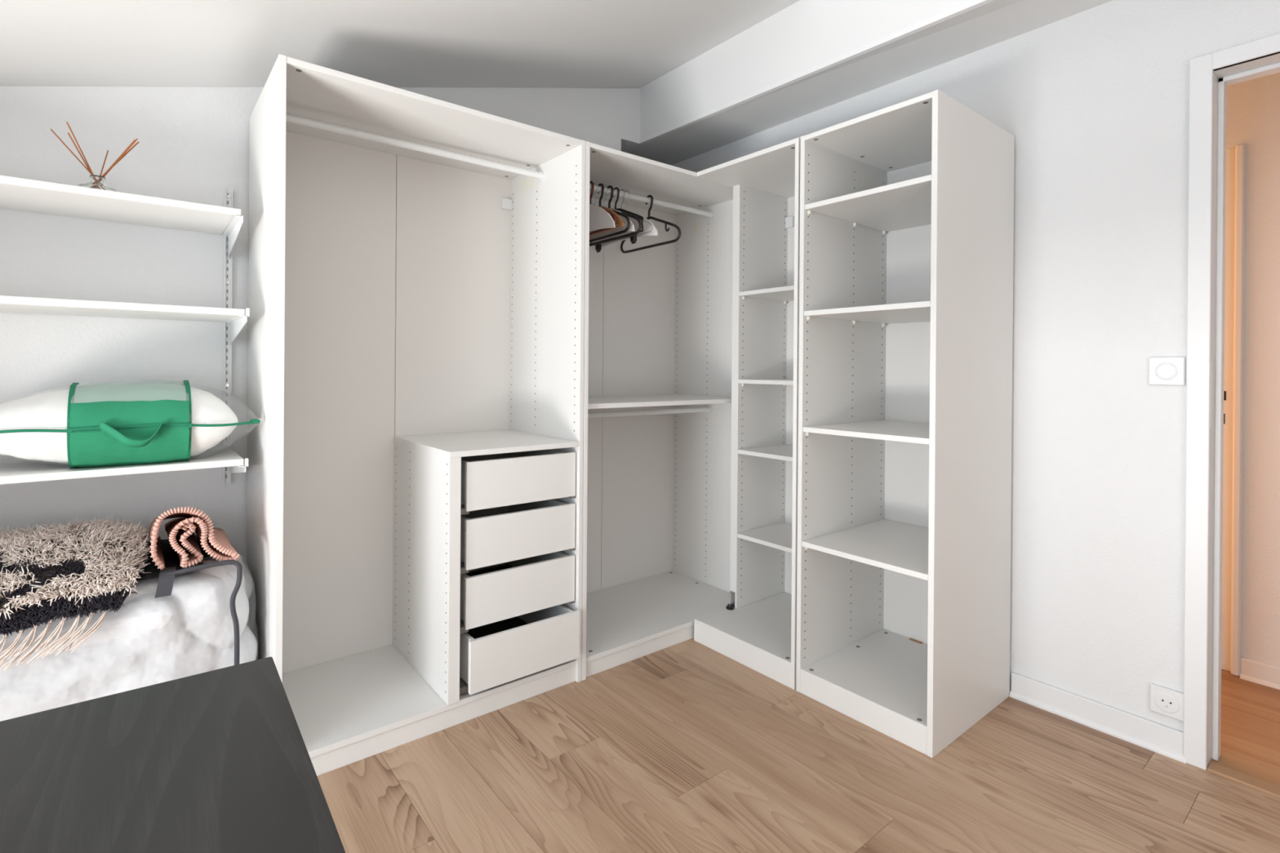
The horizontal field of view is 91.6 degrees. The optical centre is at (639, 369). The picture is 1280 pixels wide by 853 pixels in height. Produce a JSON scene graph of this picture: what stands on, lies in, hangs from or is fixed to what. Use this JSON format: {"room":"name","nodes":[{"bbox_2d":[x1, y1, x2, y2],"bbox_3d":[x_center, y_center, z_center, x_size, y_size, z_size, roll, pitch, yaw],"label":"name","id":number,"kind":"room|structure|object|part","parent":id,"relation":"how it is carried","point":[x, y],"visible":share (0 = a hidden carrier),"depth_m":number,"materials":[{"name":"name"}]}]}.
{"room":"walk-in closet","nodes":[
{"label":"walk-in closet","id":0,"kind":"room"},
{"bbox_2d":[0,85,699,560],"bbox_3d":[-1.205,-0.158,2.446,3.715,2.620,0.288,0,0,-39],"label":"wall","id":1,"kind":"structure","parent":0,"point":[193,146],"depth_m":1.96,"materials":[{"name":"white paint"}]},
{"bbox_2d":[222,188,232,484],"bbox_3d":[-1.393,-0.112,2.101,0.023,0.995,0.013,0,0,-39],"label":"shelf rail","id":2,"kind":"object","parent":1,"relation":"attached to","point":[228,263],"visible":0.76,"depth_m":2.10,"materials":[{"name":"white metal"}]},
{"bbox_2d":[0,174,243,258],"bbox_3d":[-1.640,-0.424,1.658,0.945,0.096,0.372,0,0,-39],"label":"wall shelf","id":3,"kind":"object","parent":2,"relation":"attached to","point":[16,193],"visible":1,"depth_m":1.74,"materials":[{"name":"white laminate"}]},
{"bbox_2d":[50,121,139,191],"bbox_3d":[-1.514,-0.572,1.734,0.088,0.200,0.176,0,0,32],"label":"reed diffuser","id":4,"kind":"object","parent":3,"relation":"on","point":[97,181],"visible":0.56,"depth_m":1.72,"materials":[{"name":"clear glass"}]},
{"bbox_2d":[77,174,116,191],"bbox_3d":[-1.514,-0.505,1.735,0.089,0.066,0.089,0,0,-39],"label":"bottle","id":5,"kind":"object","parent":4,"relation":"attached to","point":[97,181],"depth_m":1.72,"materials":[{"name":"clear glass"}]},
{"bbox_2d":[0,445,248,484],"bbox_3d":[-1.633,0.303,1.656,0.960,0.096,0.392,0,0,-39],"label":"wall shelf","id":6,"kind":"object","parent":2,"relation":"attached to","point":[11,470],"visible":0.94,"depth_m":1.66,"materials":[{"name":"white laminate"}]},
{"bbox_2d":[0,379,262,468],"bbox_3d":[-1.460,0.144,1.731,0.665,0.229,0.409,0,0,-39],"label":"bag","id":7,"kind":"object","parent":6,"relation":"on","point":[76,426],"visible":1,"depth_m":1.62,"materials":[{"name":"white fabric"}]},
{"bbox_3d":[-1.317,0.167,1.610,0.133,0.069,0.039,0,0,-39],"label":"carry handle","id":8,"kind":"part","parent":7,"relation":"part of","materials":[{"name":"green fabric"}]},
{"bbox_2d":[0,295,249,344],"bbox_3d":[-1.627,-0.132,1.651,0.959,0.096,0.402,0,0,-39],"label":"wall shelf","id":9,"kind":"object","parent":2,"relation":"attached to","point":[237,318],"visible":1,"depth_m":1.71,"materials":[{"name":"white laminate"}]},
{"bbox_2d":[639,0,995,144],"bbox_3d":[1.296,-1.133,1.631,0.021,0.090,4.112,0,0,-39],"label":"trim","id":10,"kind":"structure","parent":1,"relation":"attached to","point":[971,5],"depth_m":2.33,"materials":[{"name":"white paint"}]},
{"bbox_2d":[0,0,799,88],"bbox_3d":[-1.033,-1.056,1.895,3.281,1.062,1.350,0,0,-39],"label":"ceiling","id":11,"kind":"structure","parent":0,"point":[396,43],"depth_m":1.97,"materials":[{"name":"white paint"}]},
{"bbox_2d":[316,637,1279,852],"bbox_3d":[-0.396,1.191,0.723,4.620,0.060,4.800,0,0,-39],"label":"floor","id":12,"kind":"structure","parent":0,"point":[684,747],"depth_m":1.75,"materials":[{"name":"brown wood"}]},
{"bbox_2d":[0,534,258,721],"bbox_3d":[-1.534,0.830,1.642,0.884,0.636,0.495,0,0,-39],"label":"bag","id":13,"kind":"object","parent":12,"relation":"on","point":[180,622],"visible":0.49,"depth_m":1.59,"materials":[{"name":"white fabric"}]},
{"bbox_2d":[0,515,151,670],"bbox_3d":[-1.622,0.561,1.535,0.679,0.312,0.508,0,0,-39],"label":"shaggy rug","id":14,"kind":"object","parent":13,"relation":"on","point":[46,573],"visible":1,"depth_m":1.50,"materials":[{"name":"beige fabric"}]},
{"bbox_3d":[-1.539,0.528,1.617,0.760,0.009,0.420,0,0,-39],"label":"black panel","id":15,"kind":"part","parent":13,"relation":"part of","materials":[{"name":"black fabric"}]},
{"bbox_2d":[148,506,239,569],"bbox_3d":[-1.294,0.441,1.794,0.194,0.169,0.408,0,0,-39],"label":"roll","id":16,"kind":"object","parent":13,"relation":"on","point":[180,533],"visible":0.99,"depth_m":1.67,"materials":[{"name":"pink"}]},
{"bbox_2d":[0,656,345,852],"bbox_3d":[-0.455,0.791,0.182,0.783,0.740,1.278,0,0,-39],"label":"desk","id":17,"kind":"object","parent":12,"relation":"on","point":[218,761],"visible":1,"depth_m":0.64,"materials":[{"name":"black wood"}]},
{"bbox_2d":[246,53,585,776],"bbox_3d":[-0.769,0.150,2.212,0.998,2.010,0.591,0,0,-39],"label":"wardrobe","id":18,"kind":"object","parent":12,"relation":"on","point":[481,259],"depth_m":2.27,"materials":[{"name":"white laminate"}]},
{"bbox_3d":[-1.157,0.148,1.912,0.018,2.010,0.569,0,0,-39],"label":"panel","id":19,"kind":"part","parent":18,"relation":"part of","materials":[{"name":"white plastic"}]},
{"bbox_3d":[-1.142,0.117,2.283,0.471,1.913,0.004,0,0,-39],"label":"panel","id":20,"kind":"part","parent":18,"relation":"part of","materials":[{"name":"white"}]},
{"bbox_3d":[-0.772,-0.789,2.224,0.958,0.025,0.025,0,0,-39],"label":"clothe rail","id":21,"kind":"part","parent":18,"relation":"part of","materials":[{"name":"white metal"}]},
{"bbox_3d":[-0.774,0.679,2.223,0.039,0.794,0.559,0,0,-39],"label":"panel","id":22,"kind":"part","parent":18,"relation":"part of","materials":[{"name":"white laminate"}]},
{"bbox_3d":[-0.786,1.085,2.225,0.962,0.018,0.561,0,0,-39],"label":"panel","id":23,"kind":"part","parent":18,"relation":"part of","materials":[{"name":"white plastic"}]},
{"bbox_3d":[-0.769,-0.845,2.220,0.962,0.018,0.568,0,0,-39],"label":"panel","id":24,"kind":"part","parent":18,"relation":"part of","materials":[{"name":"white plastic"}]},
{"bbox_3d":[-0.767,0.119,2.586,0.489,1.913,0.004,0,0,-39],"label":"panel","id":25,"kind":"part","parent":18,"relation":"part of","materials":[{"name":"white"}]},
{"bbox_3d":[-0.718,0.573,2.256,0.014,0.149,0.484,0,0,-39],"label":"drawer","id":26,"kind":"part","parent":18,"relation":"part of","materials":[{"name":"white laminate"}]},
{"bbox_3d":[-0.716,0.381,2.256,0.014,0.146,0.484,0,0,-39],"label":"drawer","id":27,"kind":"part","parent":18,"relation":"part of","materials":[{"name":"white wood"}]},
{"bbox_3d":[-0.719,0.768,2.257,0.014,0.152,0.484,0,0,-39],"label":"drawer","id":28,"kind":"part","parent":18,"relation":"part of","materials":[{"name":"white laminate"}]},
{"bbox_3d":[-0.697,0.965,2.228,0.014,0.155,0.484,0,0,-39],"label":"drawer","id":29,"kind":"part","parent":18,"relation":"part of","materials":[{"name":"white plastic"}]},
{"bbox_3d":[-0.717,0.767,2.561,0.372,0.152,0.014,0,0,-39],"label":"drawer","id":30,"kind":"part","parent":18,"relation":"part of","materials":[{"name":"white laminate"}]},
{"bbox_3d":[-0.715,0.573,2.560,0.372,0.149,0.014,0,0,-39],"label":"drawer","id":31,"kind":"part","parent":18,"relation":"part of","materials":[{"name":"white wood"}]},
{"bbox_3d":[-0.714,0.380,2.560,0.372,0.146,0.014,0,0,-39],"label":"drawer","id":32,"kind":"part","parent":18,"relation":"part of","materials":[{"name":"white wood"}]},
{"bbox_3d":[-0.589,0.671,2.357,0.494,0.813,0.583,0,0,-39],"label":"drawer unit","id":33,"kind":"part","parent":18,"relation":"part of","materials":[{"name":"white laminate"}]},
{"bbox_3d":[-0.593,0.273,2.364,0.494,0.018,0.561,0,0,-39],"label":"panel","id":34,"kind":"part","parent":18,"relation":"part of","materials":[{"name":"white plastic"}]},
{"bbox_3d":[-0.565,0.840,2.373,0.372,0.006,0.470,0,0,-39],"label":"drawer","id":35,"kind":"part","parent":18,"relation":"part of","materials":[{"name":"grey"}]},
{"bbox_3d":[-0.543,1.038,2.344,0.372,0.006,0.470,0,0,-39],"label":"drawer","id":36,"kind":"part","parent":18,"relation":"part of","materials":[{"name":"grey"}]},
{"bbox_3d":[-0.412,0.774,2.184,0.424,0.168,0.016,0,0,-39],"label":"drawer","id":37,"kind":"part","parent":18,"relation":"part of","materials":[{"name":"white laminate"}]},
{"bbox_3d":[-0.410,0.580,2.183,0.424,0.165,0.016,0,0,-39],"label":"drawer","id":38,"kind":"part","parent":18,"relation":"part of","materials":[{"name":"white plastic"}]},
{"bbox_3d":[-0.409,0.387,2.183,0.424,0.162,0.016,0,0,-39],"label":"drawer","id":39,"kind":"part","parent":18,"relation":"part of","materials":[{"name":"white plastic"}]},
{"bbox_3d":[-0.390,0.971,2.155,0.424,0.171,0.016,0,0,-39],"label":"drawer","id":40,"kind":"part","parent":18,"relation":"part of","materials":[{"name":"white plastic"}]},
{"bbox_3d":[-0.418,0.575,2.499,0.014,0.149,0.484,0,0,-39],"label":"drawer","id":41,"kind":"part","parent":18,"relation":"part of","materials":[{"name":"white wood"}]},
{"bbox_3d":[-0.416,0.383,2.499,0.014,0.146,0.484,0,0,-39],"label":"drawer","id":42,"kind":"part","parent":18,"relation":"part of","materials":[{"name":"white wood"}]},
{"bbox_3d":[-0.419,0.769,2.499,0.014,0.152,0.484,0,0,-39],"label":"drawer","id":43,"kind":"part","parent":18,"relation":"part of","materials":[{"name":"white laminate"}]},
{"bbox_3d":[-0.397,0.967,2.471,0.014,0.155,0.484,0,0,-39],"label":"drawer","id":44,"kind":"part","parent":18,"relation":"part of","materials":[{"name":"white laminate"}]},
{"bbox_3d":[-0.395,0.153,2.529,0.018,2.010,0.569,0,0,-39],"label":"panel","id":45,"kind":"part","parent":18,"relation":"part of","materials":[{"name":"white plastic"}]},
{"bbox_2d":[581,141,733,680],"bbox_3d":[-0.007,0.155,2.843,0.976,2.010,0.569,0,0,-39],"label":"wardrobe","id":46,"kind":"object","parent":12,"relation":"on","point":[658,337],"visible":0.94,"depth_m":3.12,"materials":[{"name":"white laminate"}]},
{"bbox_3d":[-0.380,0.153,2.541,0.018,2.010,0.569,0,0,-39],"label":"panel","id":47,"kind":"part","parent":46,"relation":"part of","materials":[{"name":"white plastic"}]},
{"bbox_3d":[-0.367,0.123,2.910,0.467,1.915,0.004,0,0,-39],"label":"panel","id":48,"kind":"part","parent":46,"relation":"part of","materials":[{"name":"white"}]},
{"bbox_2d":[589,204,615,231],"bbox_3d":[-0.234,-0.689,2.660,0.007,0.236,0.424,0,0,-39],"label":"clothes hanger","id":49,"kind":"object","parent":46,"relation":"hanging from","point":[599,219],"visible":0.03,"depth_m":2.58,"materials":[{"name":"white plastic"}]},
{"bbox_2d":[589,181,617,235],"bbox_3d":[-0.214,-0.694,2.676,0.012,0.234,0.402,0,0,-36],"label":"clothes hanger","id":50,"kind":"object","parent":46,"relation":"hanging from","point":[611,213],"visible":0.35,"depth_m":2.62,"materials":[{"name":"black plastic"}]},
{"bbox_3d":[-0.214,-0.644,2.676,0.012,0.134,0.403,0,0,-36],"label":"frame","id":51,"kind":"part","parent":50,"relation":"part of","materials":[{"name":"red plastic"}]},
{"bbox_2d":[590,182,624,235],"bbox_3d":[-0.195,-0.696,2.692,0.012,0.224,0.410,0,0,-38],"label":"clothes hanger","id":52,"kind":"object","parent":46,"relation":"hanging from","point":[620,221],"visible":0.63,"depth_m":2.57,"materials":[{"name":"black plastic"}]},
{"bbox_2d":[589,182,630,243],"bbox_3d":[-0.174,-0.688,2.709,0.012,0.246,0.432,0,0,-38],"label":"clothes hanger","id":53,"kind":"object","parent":46,"relation":"hanging from","point":[624,215],"visible":0.47,"depth_m":2.63,"materials":[{"name":"black plastic"}]},
{"bbox_3d":[-0.174,-0.638,2.709,0.012,0.146,0.432,0,0,-38],"label":"frame","id":54,"kind":"part","parent":53,"relation":"part of","materials":[{"name":"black plastic"}]},
{"bbox_2d":[589,185,635,239],"bbox_3d":[-0.156,-0.689,2.723,0.007,0.236,0.424,0,0,-39],"label":"clothes hanger","id":55,"kind":"object","parent":46,"relation":"hanging from","point":[631,228],"visible":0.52,"depth_m":2.65,"materials":[{"name":"black plastic"}]},
{"bbox_2d":[589,185,641,246],"bbox_3d":[-0.135,-0.687,2.740,0.012,0.246,0.432,0,0,-41],"label":"clothes hanger","id":56,"kind":"object","parent":46,"relation":"hanging from","point":[636,218],"visible":0.53,"depth_m":2.69,"materials":[{"name":"black plastic"}]},
{"bbox_3d":[-0.135,-0.637,2.740,0.012,0.146,0.432,0,0,-41],"label":"frame","id":57,"kind":"part","parent":56,"relation":"part of","materials":[{"name":"black plastic"}]},
{"bbox_2d":[590,186,644,252],"bbox_3d":[-0.108,-0.674,2.761,0.020,0.270,0.385,0,0,-39],"label":"clothes hanger","id":58,"kind":"object","parent":46,"relation":"hanging from","point":[633,238],"visible":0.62,"depth_m":2.69,"materials":[{"name":"black plastic"}]},
{"bbox_2d":[592,189,653,245],"bbox_3d":[-0.084,-0.695,2.782,0.002,0.224,0.433,0,0,-40],"label":"clothes hanger","id":59,"kind":"object","parent":46,"relation":"hanging from","point":[620,189],"visible":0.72,"depth_m":2.77,"materials":[{"name":"black plastic"}]},
{"bbox_3d":[-0.084,-0.644,2.782,0.003,0.123,0.433,0,0,-40],"label":"frame","id":60,"kind":"part","parent":59,"relation":"part of","materials":[{"name":"grey plastic"}]},
{"bbox_2d":[599,190,657,248],"bbox_3d":[-0.062,-0.688,2.799,0.007,0.236,0.424,0,0,-41],"label":"clothes hanger","id":61,"kind":"object","parent":46,"relation":"hanging from","point":[647,227],"visible":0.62,"depth_m":2.72,"materials":[{"name":"white plastic"}]},
{"bbox_3d":[-0.001,0.125,3.207,0.472,1.915,0.004,0,0,-39],"label":"panel","id":62,"kind":"part","parent":46,"relation":"part of","materials":[{"name":"white"}]},
{"bbox_3d":[-0.011,0.198,2.847,0.936,0.025,0.025,0,0,-39],"label":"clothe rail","id":63,"kind":"part","parent":46,"relation":"part of","materials":[{"name":"white metal"}]},
{"bbox_2d":[620,195,680,253],"bbox_3d":[0.042,-0.686,2.884,0.012,0.246,0.432,0,0,-39],"label":"clothes hanger","id":64,"kind":"object","parent":46,"relation":"hanging from","point":[649,217],"visible":0.76,"depth_m":2.85,"materials":[{"name":"black plastic"}]},
{"bbox_3d":[0.042,-0.636,2.884,0.012,0.146,0.432,0,0,-39],"label":"frame","id":65,"kind":"part","parent":64,"relation":"part of","materials":[{"name":"black plastic"}]},
{"bbox_3d":[-0.004,-0.784,2.845,0.936,0.025,0.025,0,0,-39],"label":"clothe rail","id":66,"kind":"part","parent":46,"relation":"part of","materials":[{"name":"white metal"}]},
{"bbox_3d":[-0.017,1.092,2.846,0.940,0.018,0.563,0,0,-39],"label":"panel","id":67,"kind":"part","parent":46,"relation":"part of","materials":[{"name":"white plastic"}]},
{"bbox_2d":[587,394,731,408],"bbox_3d":[-0.013,0.141,2.849,0.938,0.019,0.536,0,0,-39],"label":"shelf","id":68,"kind":"object","parent":46,"relation":"attached to","point":[594,401],"depth_m":2.75,"materials":[{"name":"white laminate"}]},
{"bbox_3d":[0.000,-0.840,2.841,0.940,0.018,0.568,0,0,-39],"label":"panel","id":69,"kind":"part","parent":46,"relation":"part of","materials":[{"name":"white plastic"}]},
{"bbox_3d":[0.365,0.158,3.144,0.018,2.010,0.569,0,0,-39],"label":"panel","id":70,"kind":"part","parent":46,"relation":"part of","materials":[{"name":"white plastic"}]},
{"bbox_2d":[693,137,800,689],"bbox_3d":[0.626,0.161,2.648,0.576,2.010,0.529,0,0,-39],"label":"shelf unit","id":71,"kind":"object","parent":12,"relation":"on","point":[757,629],"visible":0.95,"depth_m":2.81,"materials":[{"name":"white laminate"}]},
{"bbox_3d":[0.409,1.031,2.791,0.023,0.065,0.028,0,0,-39],"label":"threaded rod","id":72,"kind":"part","parent":71,"relation":"part of","materials":[{"name":"silver metal"}]},
{"bbox_3d":[0.616,1.082,2.654,0.575,0.018,0.508,0,0,-39],"label":"panel","id":73,"kind":"part","parent":71,"relation":"part of","materials":[{"name":"white plastic"}]},
{"bbox_3d":[0.629,-0.836,2.653,0.576,0.018,0.513,0,0,-39],"label":"panel","id":74,"kind":"part","parent":71,"relation":"part of","materials":[{"name":"white plastic"}]},
{"bbox_3d":[0.562,0.122,2.907,0.350,1.899,0.040,0,0,-39],"label":"divider panel","id":75,"kind":"part","parent":71,"relation":"part of","materials":[{"name":"white plastic"}]},
{"bbox_3d":[0.714,0.744,2.707,0.341,0.018,0.469,0,0,-39],"label":"shelf","id":76,"kind":"part","parent":71,"relation":"part of","materials":[{"name":"white laminate"}]},
{"bbox_3d":[0.717,0.369,2.706,0.341,0.018,0.469,0,0,-39],"label":"shelf","id":77,"kind":"part","parent":71,"relation":"part of","materials":[{"name":"white plastic"}]},
{"bbox_3d":[0.720,0.055,2.706,0.341,0.018,0.469,0,0,-39],"label":"shelf","id":78,"kind":"part","parent":71,"relation":"part of","materials":[{"name":"white plastic"}]},
{"bbox_3d":[0.723,-0.336,2.705,0.341,0.018,0.469,0,0,-39],"label":"shelf","id":79,"kind":"part","parent":71,"relation":"part of","materials":[{"name":"white plastic"}]},
{"bbox_3d":[0.854,0.125,2.815,0.004,1.899,0.471,0,0,-39],"label":"panel","id":80,"kind":"part","parent":71,"relation":"part of","materials":[{"name":"white"}]},
{"bbox_3d":[0.788,0.162,2.449,0.576,2.010,0.016,0,0,-39],"label":"panel","id":81,"kind":"part","parent":71,"relation":"part of","materials":[{"name":"white plastic"}]},
{"bbox_2d":[795,89,1014,757],"bbox_3d":[0.954,0.164,2.243,0.576,2.010,0.498,0,0,-39],"label":"shelf unit","id":82,"kind":"object","parent":12,"relation":"on","point":[907,207],"visible":1,"depth_m":2.21,"materials":[{"name":"white laminate"}]},
{"bbox_3d":[0.803,0.162,2.429,0.576,2.010,0.018,0,0,-39],"label":"panel","id":83,"kind":"part","parent":82,"relation":"part of","materials":[{"name":"white plastic"}]},
{"bbox_3d":[0.948,1.092,2.245,0.574,0.018,0.462,0,0,-39],"label":"panel","id":84,"kind":"part","parent":82,"relation":"part of","materials":[{"name":"white plastic"}]},
{"bbox_3d":[0.946,0.632,2.240,0.559,0.018,0.460,0,0,-39],"label":"shelf","id":85,"kind":"part","parent":82,"relation":"part of","materials":[{"name":"white laminate"}]},
{"bbox_3d":[0.949,0.219,2.240,0.559,0.018,0.460,0,0,-39],"label":"shelf","id":86,"kind":"part","parent":82,"relation":"part of","materials":[{"name":"white plastic"}]},
{"bbox_3d":[0.953,-0.199,2.239,0.559,0.018,0.460,0,0,-39],"label":"shelf","id":87,"kind":"part","parent":82,"relation":"part of","materials":[{"name":"white plastic"}]},
{"bbox_3d":[0.956,-0.582,2.238,0.559,0.018,0.460,0,0,-39],"label":"shelf","id":88,"kind":"part","parent":82,"relation":"part of","materials":[{"name":"white plastic"}]},
{"bbox_3d":[0.962,-0.832,2.242,0.575,0.018,0.462,0,0,-39],"label":"panel","id":89,"kind":"part","parent":82,"relation":"part of","materials":[{"name":"white plastic"}]},
{"bbox_3d":[1.170,0.131,2.418,0.004,1.906,0.462,0,0,-39],"label":"panel","id":90,"kind":"part","parent":82,"relation":"part of","materials":[{"name":"white"}]},
{"bbox_3d":[1.105,0.165,2.056,0.576,2.010,0.018,0,0,-39],"label":"panel","id":91,"kind":"part","parent":82,"relation":"part of","materials":[{"name":"white plastic"}]},
{"bbox_2d":[1206,761,1279,798],"bbox_3d":[1.933,1.180,1.529,0.055,0.018,0.803,0,0,-39],"label":"threshold","id":92,"kind":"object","parent":12,"relation":"on","point":[1250,781],"depth_m":1.78,"materials":[{"name":"brown wood"}]},
{"bbox_2d":[671,0,1279,731],"bbox_3d":[1.486,-0.112,2.171,0.124,2.670,4.700,0,0,-39],"label":"wall","id":93,"kind":"structure","parent":0,"point":[1094,101],"depth_m":2.05,"materials":[{"name":"white paint"}]},
{"bbox_2d":[640,0,1112,154],"bbox_3d":[1.463,-1.324,1.765,0.434,0.445,4.112,0,0,-39],"label":"beam","id":94,"kind":"structure","parent":93,"relation":"attached to","point":[806,34],"depth_m":2.51,"materials":[{"name":"white paint"}]},
{"bbox_2d":[1009,672,1186,764],"bbox_3d":[1.484,1.132,2.047,0.023,0.083,0.482,0,0,-39],"label":"baseboard","id":95,"kind":"structure","parent":93,"relation":"attached to","point":[1165,740],"depth_m":2.02,"materials":[{"name":"white wood"}]},
{"bbox_2d":[1149,683,1183,721],"bbox_3d":[1.608,1.016,1.896,0.020,0.083,0.085,0,0,-39],"label":"wall socket","id":96,"kind":"object","parent":93,"relation":"attached to","point":[1165,701],"visible":1,"depth_m":1.89,"materials":[{"name":"white plastic"}]},
{"bbox_2d":[1148,356,1185,385],"bbox_3d":[1.612,0.005,1.904,0.015,0.087,0.087,0,0,-39],"label":"light switch","id":97,"kind":"object","parent":93,"relation":"attached to","point":[1162,371],"visible":1,"depth_m":1.90,"materials":[{"name":"white plastic"}]},
{"bbox_2d":[1182,33,1279,770],"bbox_3d":[1.973,0.127,1.553,0.144,2.102,0.904,0,0,-39],"label":"door frame","id":98,"kind":"structure","parent":93,"relation":"in","point":[1211,74],"depth_m":1.84,"materials":[{"name":"white wood"}]},
{"bbox_3d":[1.686,0.072,1.835,0.020,0.195,0.002,0,0,-39],"label":"strike plate","id":99,"kind":"part","parent":98,"relation":"part of","materials":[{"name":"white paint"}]},
{"bbox_2d":[1210,669,1279,786],"bbox_3d":[2.416,1.211,1.776,1.004,0.059,2.900,0,0,-39],"label":"floor","id":100,"kind":"structure","parent":0,"point":[1250,738],"depth_m":2.04,"materials":[{"name":"brown wood"}]},
{"bbox_2d":[1226,72,1279,676],"bbox_3d":[2.699,-0.043,1.996,0.100,2.550,2.900,0,0,-39],"label":"wall","id":101,"kind":"structure","parent":0,"point":[1253,105],"depth_m":2.35,"materials":[{"name":"orange paint"}]},
{"bbox_2d":[1221,143,1245,676],"bbox_3d":[2.048,0.154,2.754,0.076,2.045,0.905,0,0,-39],"label":"door","id":102,"kind":"structure","parent":101,"relation":"in","point":[1235,157],"depth_m":2.40,"materials":[{"name":"orange wood"}]},
{"bbox_3d":[2.324,0.157,2.413,0.076,2.045,0.027,0,0,-39],"label":"architrave","id":103,"kind":"part","parent":102,"relation":"part of","materials":[{"name":"brown wood"}]},
{"bbox_2d":[1240,657,1279,689],"bbox_3d":[2.927,1.148,1.607,0.022,0.076,1.995,0,0,-39],"label":"baseboard","id":104,"kind":"structure","parent":101,"relation":"attached to","point":[1253,671],"depth_m":2.34,"materials":[{"name":"white wood"}]}
]}

